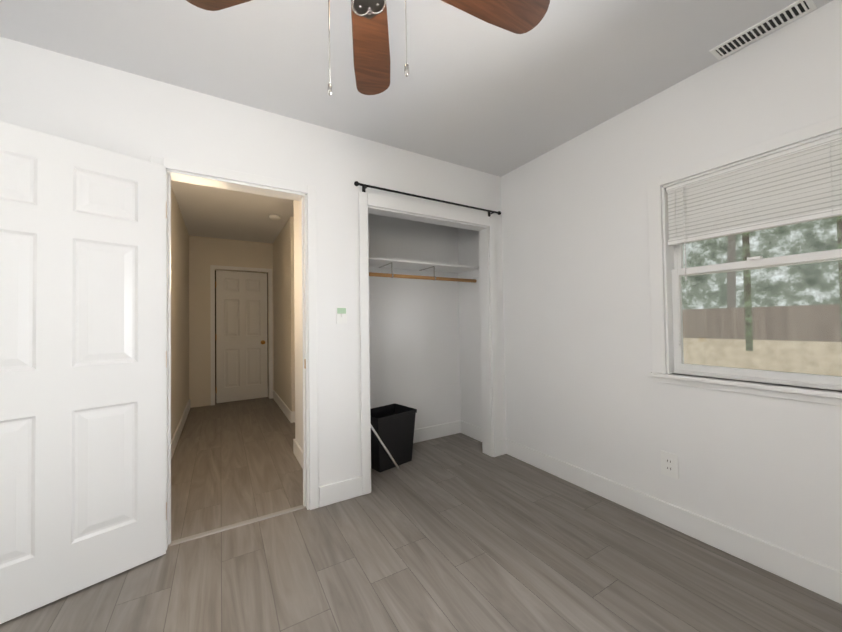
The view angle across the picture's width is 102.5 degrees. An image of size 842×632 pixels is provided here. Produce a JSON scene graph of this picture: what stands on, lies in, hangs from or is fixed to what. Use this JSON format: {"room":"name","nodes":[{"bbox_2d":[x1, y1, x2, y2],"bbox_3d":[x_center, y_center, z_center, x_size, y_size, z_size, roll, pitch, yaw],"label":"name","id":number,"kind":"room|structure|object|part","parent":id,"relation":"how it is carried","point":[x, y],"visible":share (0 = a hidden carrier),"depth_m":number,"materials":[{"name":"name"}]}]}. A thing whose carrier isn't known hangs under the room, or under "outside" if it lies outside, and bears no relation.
{"room":"empty bedroom","nodes":[
{"label":"empty bedroom","id":0,"kind":"room"},
{"bbox_2d":[171,186,188,440],"bbox_3d":[-2.547,0.035,3.404,0.120,2.512,3.693,0,-1,-31],"label":"wall","id":1,"kind":"structure","parent":0,"point":[179,317],"depth_m":3.75,"materials":[{"name":"paint"}]},
{"bbox_2d":[171,399,189,458],"bbox_3d":[-2.446,1.224,3.373,0.016,0.130,3.553,0,-1,-31],"label":"baseboard","id":2,"kind":"structure","parent":1,"relation":"attached to","point":[180,426],"depth_m":3.59,"materials":[{"name":"white wood"}]},
{"bbox_2d":[189,235,273,407],"bbox_3d":[-2.919,0.076,5.260,1.135,2.512,0.120,0,-1,-31],"label":"wall","id":3,"kind":"structure","parent":0,"point":[205,253],"depth_m":5.02,"materials":[{"name":"paint"}]},
{"bbox_2d":[210,265,272,405],"bbox_3d":[-2.774,0.283,5.262,0.855,2.095,0.015,0,-1,-31],"label":"door frame","id":4,"kind":"structure","parent":3,"relation":"attached to","point":[212,302],"depth_m":5.13,"materials":[{"name":"white wood"}]},
{"bbox_2d":[216,270,267,402],"bbox_3d":[-2.819,0.311,5.347,0.717,2.020,0.181,0,-1,-34],"label":"hall door","id":5,"kind":"structure","parent":3,"relation":"in","point":[241,342],"depth_m":5.32,"materials":[{"name":"white wood"}]},
{"bbox_2d":[215,270,267,391],"bbox_3d":[-3.526,0.105,6.283,1.375,2.512,0.100,0,-1,-31],"label":"wall","id":6,"kind":"structure","parent":0,"point":[215,322],"depth_m":6.12,"materials":[{"name":"grey paint"}]},
{"bbox_2d":[0,37,505,508],"bbox_3d":[-0.987,-0.013,2.114,3.969,2.512,0.120,0,-1,-31],"label":"wall","id":7,"kind":"structure","parent":0,"point":[63,96],"depth_m":2.21,"materials":[{"name":"paint"}]},
{"bbox_2d":[0,121,165,623],"bbox_3d":[-1.609,0.218,1.483,0.181,2.020,0.792,-2,-1,42],"label":"door","id":8,"kind":"structure","parent":7,"relation":"in","point":[82,366],"depth_m":1.53,"materials":[{"name":"white wood"}]},
{"bbox_2d":[150,156,318,549],"bbox_3d":[-1.085,0.196,2.050,0.860,2.095,0.150,0,-1,-31],"label":"door frame","id":9,"kind":"structure","parent":7,"relation":"attached to","point":[309,355],"depth_m":2.17,"materials":[{"name":"white wood"}]},
{"bbox_2d":[319,476,361,506],"bbox_3d":[-0.536,1.175,2.269,0.292,0.130,0.016,0,-1,-31],"label":"baseboard","id":10,"kind":"structure","parent":7,"relation":"attached to","point":[350,488],"depth_m":2.26,"materials":[{"name":"white wood"}]},
{"bbox_2d":[336,307,346,323],"bbox_3d":[-0.539,-0.005,2.300,0.072,0.116,0.016,0,-1,-31],"label":"switch plate","id":11,"kind":"object","parent":7,"relation":"attached to","point":[341,315],"visible":1,"depth_m":2.30,"materials":[{"name":"white plastic"}]},
{"bbox_2d":[354,181,500,216],"bbox_3d":[0.116,-0.907,2.682,1.358,0.050,0.072,0,-1,-31],"label":"curtain rod","id":12,"kind":"object","parent":7,"relation":"attached to","point":[364,186],"visible":1,"depth_m":2.58,"materials":[{"name":"black metal"}]},
{"bbox_2d":[358,191,499,494],"bbox_3d":[0.096,0.180,2.741,1.282,2.118,0.140,0,-1,-31],"label":"trim","id":13,"kind":"structure","parent":7,"relation":"attached to","point":[488,326],"depth_m":2.82,"materials":[{"name":"white wood"}]},
{"bbox_2d":[273,216,294,411],"bbox_3d":[-1.242,0.053,5.325,1.815,2.512,1.720,0,-1,-31],"label":"wall block","id":14,"kind":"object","parent":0,"point":[283,315],"visible":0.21,"depth_m":4.54,"materials":[{"name":"paint"}]},
{"bbox_2d":[273,390,290,421],"bbox_3d":[-1.981,1.245,4.783,0.016,0.130,1.600,0,-1,-31],"label":"baseboard","id":15,"kind":"structure","parent":14,"relation":"attached to","point":[278,400],"depth_m":4.69,"materials":[{"name":"white wood"}]},
{"bbox_2d":[301,312,302,449],"bbox_3d":[-0.795,-0.006,2.611,0.115,2.512,0.540,0,-1,-31],"label":"wall","id":16,"kind":"structure","parent":0,"point":[301,312],"depth_m":2.87,"materials":[{"name":"paint"}]},
{"bbox_2d":[293,439,302,468],"bbox_3d":[-0.937,1.189,2.728,0.016,0.130,0.903,0,-1,-31],"label":"baseboard","id":17,"kind":"structure","parent":16,"relation":"attached to","point":[298,452],"depth_m":2.91,"materials":[{"name":"white wood"}]},
{"bbox_2d":[293,200,460,446],"bbox_3d":[-0.235,0.002,3.479,1.965,2.512,0.383,0,-1,-31],"label":"wall","id":18,"kind":"structure","parent":0,"point":[425,352],"depth_m":3.37,"materials":[{"name":"paint"}]},
{"bbox_2d":[369,257,478,282],"bbox_3d":[-0.156,-0.406,3.133,1.520,0.154,0.360,0,-1,-31],"label":"closet shelf","id":19,"kind":"object","parent":18,"relation":"attached to","point":[391,268],"visible":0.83,"depth_m":3.22,"materials":[{"name":"wood"},{"name":"white paint"}]},
{"bbox_2d":[413,421,458,442],"bbox_3d":[-0.219,1.189,3.249,1.520,0.130,0.019,0,-1,-31],"label":"baseboard","id":20,"kind":"structure","parent":18,"relation":"attached to","point":[441,430],"depth_m":3.46,"materials":[{"name":"white wood"}]},
{"bbox_2d":[0,0,832,243],"bbox_3d":[-1.265,-1.296,3.116,4.600,0.100,8.420,0,-1,-31],"label":"ceiling","id":21,"kind":"structure","parent":0,"point":[472,92],"depth_m":1.72,"materials":[{"name":"paint"}]},
{"bbox_2d":[269,215,280,219],"bbox_3d":[-1.785,-1.202,4.131,0.130,0.035,0.130,0,-1,-31],"label":"smoke detector","id":22,"kind":"object","parent":21,"relation":"attached to","point":[275,217],"visible":1,"depth_m":4.10,"materials":[{"name":"white plastic"}]},
{"bbox_2d":[186,0,549,95],"bbox_3d":[-0.111,-0.938,0.862,1.055,0.738,1.039,0,-1,-31],"label":"fan","id":23,"kind":"object","parent":21,"relation":"hanging from","point":[371,48],"visible":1,"depth_m":1.06,"materials":[{"name":"brown wood"}]},
{"bbox_2d":[709,0,816,59],"bbox_3d":[1.560,-1.315,1.559,0.115,0.006,0.330,0,-1,-31],"label":"ceiling vent","id":24,"kind":"object","parent":21,"relation":"in","point":[779,19],"visible":1,"depth_m":1.54,"materials":[{"name":"white plastic"}]},
{"bbox_2d":[0,392,841,631],"bbox_3d":[-1.226,1.305,3.066,4.600,0.080,8.420,0,-1,-31],"label":"floor","id":25,"kind":"structure","parent":0,"point":[459,532],"depth_m":1.67,"materials":[{"name":"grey laminate"}]},
{"bbox_2d":[168,505,305,546],"bbox_3d":[-1.065,1.240,2.023,0.720,0.006,0.045,0,-1,-31],"label":"trim","id":26,"kind":"structure","parent":25,"relation":"on","point":[210,532],"depth_m":2.00,"materials":[{"name":"grey wood"}]},
{"bbox_2d":[287,410,294,422],"bbox_3d":[-0.788,1.223,4.551,1.831,0.130,0.016,0,-1,-31],"label":"baseboard","id":27,"kind":"structure","parent":25,"relation":"on","point":[288,411],"depth_m":4.09,"materials":[{"name":"white wood"}]},
{"bbox_2d":[371,425,398,468],"bbox_3d":[-0.298,1.016,2.666,0.295,0.452,0.016,0,-1,-38],"label":"rod","id":28,"kind":"object","parent":25,"relation":"on","point":[385,448],"visible":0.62,"depth_m":2.67,"materials":[{"name":"white metal"}]},
{"bbox_2d":[370,403,416,471],"bbox_3d":[-0.287,1.028,2.889,0.416,0.440,0.306,0,-2,-43],"label":"trash bin","id":29,"kind":"object","parent":25,"relation":"on","point":[393,425],"visible":0.69,"depth_m":2.79,"materials":[{"name":"black plastic"}]},
{"bbox_2d":[457,0,841,570],"bbox_3d":[1.529,-0.051,2.097,0.341,2.512,3.798,0,-1,-31],"label":"wall","id":30,"kind":"structure","parent":0,"point":[583,390],"depth_m":2.06,"materials":[{"name":"paint"}]},
{"bbox_2d":[459,420,481,441],"bbox_3d":[0.574,1.180,3.386,0.016,0.130,0.533,0,-1,-31],"label":"baseboard","id":31,"kind":"structure","parent":30,"relation":"attached to","point":[470,430],"depth_m":3.48,"materials":[{"name":"white wood"}]},
{"bbox_2d":[661,450,678,479],"bbox_3d":[1.423,0.852,1.937,0.008,0.136,0.086,0,-1,-31],"label":"electrical outlet plate","id":32,"kind":"object","parent":30,"relation":"attached to","point":[669,464],"visible":1,"depth_m":1.93,"materials":[{"name":"white plastic"}]},
{"bbox_2d":[500,439,841,603],"bbox_3d":[1.507,1.135,1.777,0.029,0.130,2.947,0,-1,-31],"label":"baseboard","id":33,"kind":"structure","parent":30,"relation":"attached to","point":[814,576],"depth_m":1.79,"materials":[{"name":"white wood"}]},
{"bbox_2d":[647,115,841,405],"bbox_3d":[1.651,-0.222,1.671,0.202,1.200,0.906,0,-1,-31],"label":"window","id":34,"kind":"structure","parent":30,"relation":"in","point":[661,265],"depth_m":1.76,"materials":[{"name":"white plastic"}]},
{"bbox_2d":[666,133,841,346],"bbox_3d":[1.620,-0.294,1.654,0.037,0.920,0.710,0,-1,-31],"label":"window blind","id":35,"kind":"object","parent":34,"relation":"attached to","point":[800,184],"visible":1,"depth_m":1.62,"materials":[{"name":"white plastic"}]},
{"bbox_3d":[1.673,-0.226,1.684,0.080,1.058,0.718,0,-1,-31],"label":"window sash","id":36,"kind":"part","parent":34,"relation":"part of","materials":[{"name":"white plastic"}]},
{"label":"outside","id":37,"kind":"structure","parent":0,"visible":0},
{"bbox_2d":[681,216,841,375],"bbox_3d":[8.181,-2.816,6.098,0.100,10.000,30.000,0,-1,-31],"label":"window glass","id":38,"kind":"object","parent":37,"point":[771,348],"depth_m":7.25,"materials":[{"name":"clear glass"}]}
]}

